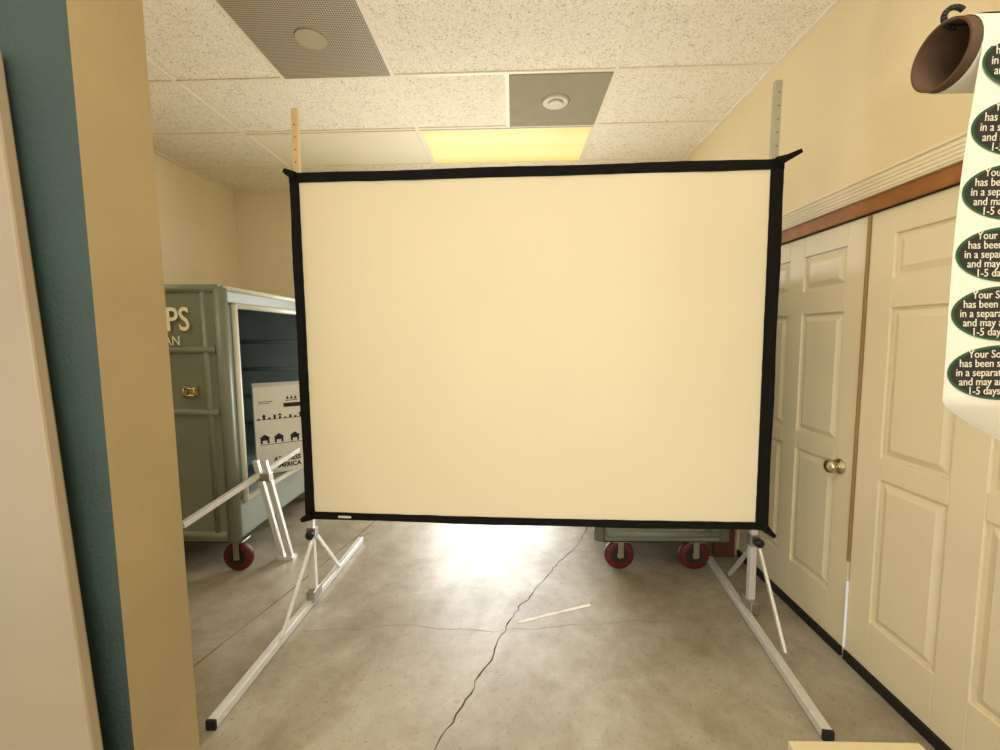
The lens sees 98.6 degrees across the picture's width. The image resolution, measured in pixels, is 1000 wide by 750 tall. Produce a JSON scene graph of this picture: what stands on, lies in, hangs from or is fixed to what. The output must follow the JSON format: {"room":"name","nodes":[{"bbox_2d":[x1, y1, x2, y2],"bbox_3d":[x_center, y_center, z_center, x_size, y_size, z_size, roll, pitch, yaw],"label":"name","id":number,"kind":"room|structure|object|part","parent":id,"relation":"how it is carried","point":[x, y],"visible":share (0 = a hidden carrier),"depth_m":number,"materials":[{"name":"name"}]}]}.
{"room":"storage room","nodes":[
{"label":"storage room","id":0,"kind":"room"},
{"bbox_2d":[0,0,199,749],"bbox_3d":[-1.855,-0.100,1.140,1.825,2.925,0.210,0,5,2],"label":"wall partition","id":1,"kind":"structure","parent":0,"point":[76,71],"depth_m":1.06,"materials":[{"name":"paint"}]},
{"bbox_2d":[0,51,103,749],"bbox_3d":[-1.389,0.329,1.011,0.895,2.085,0.075,0,5,2],"label":"door slab","id":2,"kind":"structure","parent":1,"relation":"in","point":[48,701],"depth_m":0.99,"materials":[{"name":"beige wood"}]},
{"bbox_2d":[154,153,240,288],"bbox_3d":[-2.766,-0.247,2.931,0.100,2.925,3.320,0,5,2],"label":"wall","id":3,"kind":"structure","parent":0,"point":[198,222],"depth_m":3.80,"materials":[{"name":"paint"}]},
{"bbox_2d":[235,193,294,297],"bbox_3d":[-0.488,-0.404,4.468,4.365,2.925,0.100,0,5,2],"label":"wall","id":4,"kind":"structure","parent":0,"point":[263,220],"depth_m":4.39,"materials":[{"name":"paint"}]},
{"bbox_2d":[142,0,833,191],"bbox_3d":[-0.635,-1.610,1.143,4.485,0.060,6.520,0,5,2],"label":"ceiling","id":5,"kind":"structure","parent":0,"point":[186,39],"depth_m":2.37,"materials":[{"name":"tile"}]},
{"bbox_2d":[216,0,389,78],"bbox_3d":[-0.926,-1.655,2.131,0.601,0.015,0.596,0,5,2],"label":"ceiling vent","id":6,"kind":"object","parent":5,"relation":"in","point":[302,39],"visible":1,"depth_m":2.09,"materials":[{"name":"metal"}]},
{"bbox_3d":[-0.930,-1.648,2.112,0.150,0.005,0.150,0,5,2],"label":"plate","id":7,"kind":"part","parent":6,"relation":"part of","materials":[{"name":"beige metal"}]},
{"bbox_2d":[246,130,431,167],"bbox_3d":[-1.206,-1.763,3.375,1.231,0.011,0.596,0,5,2],"label":"recessed light","id":8,"kind":"object","parent":5,"relation":"in","point":[405,147],"visible":1,"depth_m":3.34,"materials":[{"name":"white plastic"}]},
{"bbox_2d":[147,0,841,193],"bbox_3d":[-0.645,-1.575,1.146,4.265,0.014,6.320,0,5,2],"label":"grid","id":9,"kind":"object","parent":5,"relation":"attached to","point":[834,3],"depth_m":2.46,"materials":[{"name":"white metal"}]},
{"bbox_2d":[419,126,592,164],"bbox_3d":[0.049,-1.772,3.338,1.231,0.011,0.596,0,5,2],"label":"recessed light","id":10,"kind":"object","parent":5,"relation":"in","point":[530,144],"visible":1,"depth_m":3.30,"materials":[{"name":"yellow plastic"}]},
{"bbox_2d":[509,72,613,126],"bbox_3d":[0.353,-1.709,2.712,0.586,0.033,0.596,0,5,2],"label":"ceiling vent","id":11,"kind":"object","parent":5,"relation":"in","point":[550,99],"visible":1,"depth_m":2.64,"materials":[{"name":"grey metal"}]},
{"bbox_3d":[0.348,-1.702,2.693,0.180,0.023,0.180,0,5,2],"label":"plate","id":12,"kind":"part","parent":11,"relation":"part of","materials":[{"name":"white plastic"}]},
{"bbox_2d":[184,491,935,749],"bbox_3d":[-0.585,1.308,2.150,4.485,0.081,8.020,0,5,2],"label":"floor","id":13,"kind":"structure","parent":0,"point":[430,636],"depth_m":1.98,"materials":[{"name":"concrete"}]},
{"bbox_2d":[164,284,303,570],"bbox_3d":[-2.012,0.296,3.280,0.944,1.766,1.536,0,5,2],"label":"utility cart","id":14,"kind":"object","parent":13,"relation":"on","point":[224,340],"visible":0.55,"depth_m":2.57,"materials":[{"name":"painted metal"},{"name":"aluminium"},{"name":"brass"}]},
{"bbox_3d":[-1.806,0.095,2.504,0.090,0.061,0.038,0,5,2],"label":"handle","id":15,"kind":"part","parent":14,"relation":"part of","materials":[{"name":"gold metal"}]},
{"bbox_3d":[-1.568,0.079,3.266,0.036,1.319,1.440,0,5,2],"label":"rail","id":16,"kind":"part","parent":14,"relation":"part of","materials":[{"name":"grey metal"}]},
{"bbox_2d":[251,381,303,472],"bbox_3d":[-1.655,0.382,3.296,0.400,0.634,0.342,-4,6,-31],"label":"poster board","id":17,"kind":"object","parent":14,"relation":"on","point":[275,405],"visible":0.73,"depth_m":3.13,"materials":[{"name":"white"}]},
{"bbox_2d":[256,396,301,445],"bbox_3d":[-1.567,0.322,3.144,0.380,0.350,0.001,-4,6,-31],"label":"artwork","id":18,"kind":"object","parent":17,"relation":"attached to","point":[278,418],"depth_m":3.12,"materials":[{"name":"white paper"}]},
{"bbox_2d":[182,448,299,559],"bbox_3d":[-1.493,0.883,2.614,0.133,0.703,0.849,1,5,19],"label":"stand","id":19,"kind":"object","parent":13,"relation":"on","point":[261,475],"visible":0.94,"depth_m":2.72,"materials":[{"name":"metal"}]},
{"bbox_2d":[246,443,281,490],"bbox_3d":[-2.007,0.716,3.335,0.800,0.030,1.416,0,5,2],"label":"metal stand","id":20,"kind":"object","parent":19,"relation":"attached to","point":[250,447],"depth_m":3.36,"materials":[{"name":"white metal"}]},
{"bbox_3d":[-1.476,0.866,2.755,0.039,0.695,0.180,2,6,28],"label":"leg","id":21,"kind":"part","parent":19,"relation":"part of","materials":[{"name":"metal"}]},
{"bbox_3d":[-1.421,0.866,2.753,0.039,0.695,0.180,2,6,28],"label":"leg","id":22,"kind":"part","parent":19,"relation":"part of","materials":[{"name":"metal"}]},
{"bbox_2d":[205,80,834,740],"bbox_3d":[0.160,-0.060,2.189,2.491,2.625,1.498,0,5,2],"label":"projection screen","id":23,"kind":"object","parent":13,"relation":"on","point":[594,345],"visible":0.98,"depth_m":2.14,"materials":[{"name":"fabric"}]},
{"bbox_3d":[-1.033,1.236,2.338,0.036,0.036,1.480,0,5,3],"label":"leg","id":24,"kind":"part","parent":23,"relation":"part of","materials":[{"name":"metal"}]},
{"bbox_3d":[-1.025,-0.261,2.240,0.052,2.140,0.029,0,5,2],"label":"post","id":25,"kind":"part","parent":23,"relation":"part of","materials":[{"name":"white metal"}]},
{"bbox_3d":[-1.016,0.857,2.302,0.044,0.044,0.034,0,5,2],"label":"clamp knob","id":26,"kind":"part","parent":23,"relation":"part of","materials":[{"name":"black plastic"}]},
{"bbox_3d":[-1.024,0.994,2.351,0.032,0.420,0.028,0,5,2],"label":"post","id":27,"kind":"part","parent":23,"relation":"part of","materials":[{"name":"metal"}]},
{"bbox_3d":[1.298,0.983,2.218,0.032,0.420,0.028,0,5,2],"label":"post","id":28,"kind":"part","parent":23,"relation":"part of","materials":[{"name":"metal"}]},
{"bbox_3d":[1.306,0.847,2.169,0.044,0.044,0.034,0,5,2],"label":"clamp knob","id":29,"kind":"part","parent":23,"relation":"part of","materials":[{"name":"black plastic"}]},
{"bbox_3d":[1.255,1.231,2.146,0.036,0.036,1.237,0,5,8],"label":"leg","id":30,"kind":"part","parent":23,"relation":"part of","materials":[{"name":"metal"}]},
{"bbox_3d":[1.298,-0.289,2.105,0.055,2.175,0.029,0,5,2],"label":"post","id":31,"kind":"part","parent":23,"relation":"part of","materials":[{"name":"white metal"}]},
{"bbox_2d":[592,527,729,568],"bbox_3d":[0.981,0.281,3.152,0.802,1.761,1.316,0,5,2],"label":"utility cart","id":32,"kind":"object","parent":13,"relation":"on","point":[693,553],"visible":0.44,"depth_m":2.58,"materials":[{"name":"painted metal"},{"name":"rubber"},{"name":"steel"}]},
{"bbox_2d":[712,529,734,556],"bbox_3d":[1.463,0.715,2.792,0.130,0.950,0.040,0,5,2],"label":"sheet","id":33,"kind":"object","parent":13,"relation":"on","point":[719,549],"visible":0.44,"depth_m":2.81,"materials":[{"name":"brown wood"}]},
{"bbox_2d":[788,741,925,749],"bbox_3d":[0.793,1.101,0.857,0.290,0.533,0.270,0,5,2],"label":"storage box","id":34,"kind":"object","parent":13,"relation":"on","point":[792,745],"visible":1,"depth_m":0.96,"materials":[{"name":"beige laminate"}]},
{"bbox_2d":[685,0,999,554],"bbox_3d":[1.559,-0.134,1.158,0.120,2.925,6.420,0,5,2],"label":"wall","id":35,"kind":"structure","parent":0,"point":[850,102],"depth_m":1.86,"materials":[{"name":"paint"}]},
{"bbox_2d":[737,215,872,654],"bbox_3d":[1.536,0.265,2.292,0.105,1.927,0.905,0,5,2],"label":"door","id":36,"kind":"structure","parent":35,"relation":"in","point":[824,276],"depth_m":2.08,"materials":[{"name":"paint"}]},
{"bbox_3d":[1.504,0.413,1.944,0.060,0.072,0.072,0,5,2],"label":"knob","id":37,"kind":"part","parent":36,"relation":"part of","materials":[{"name":"gold metal"}]},
{"bbox_2d":[781,162,962,244],"bbox_3d":[1.513,-0.686,1.709,0.036,0.060,2.110,0,5,2],"label":"trim","id":38,"kind":"structure","parent":35,"relation":"attached to","point":[947,177],"depth_m":1.68,"materials":[{"name":"brown wood"}]},
{"bbox_2d":[782,130,967,231],"bbox_3d":[1.492,-0.757,1.703,0.038,0.083,2.110,0,5,2],"label":"trim","id":39,"kind":"structure","parent":35,"relation":"attached to","point":[949,152],"depth_m":1.65,"materials":[{"name":"paint"}]},
{"bbox_2d":[842,185,999,749],"bbox_3d":[1.534,0.344,1.393,0.057,1.927,0.895,0,5,2],"label":"door","id":40,"kind":"structure","parent":35,"relation":"in","point":[923,627],"depth_m":1.55,"materials":[{"name":"paint"}]},
{"bbox_2d":[940,4,969,30],"bbox_3d":[1.157,-0.662,0.800,0.655,0.071,0.060,0,5,2],"label":"wall hook","id":41,"kind":"object","parent":35,"relation":"attached to","point":[955,7],"visible":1,"depth_m":0.81,"materials":[{"name":"black metal"}]},
{"bbox_2d":[911,11,999,440],"bbox_3d":[0.955,-0.250,0.838,0.257,0.838,0.134,0,5,2],"label":"roll","id":42,"kind":"object","parent":41,"relation":"hanging from","point":[947,61],"visible":1,"depth_m":0.79,"materials":[{"name":"paper"}]}
]}

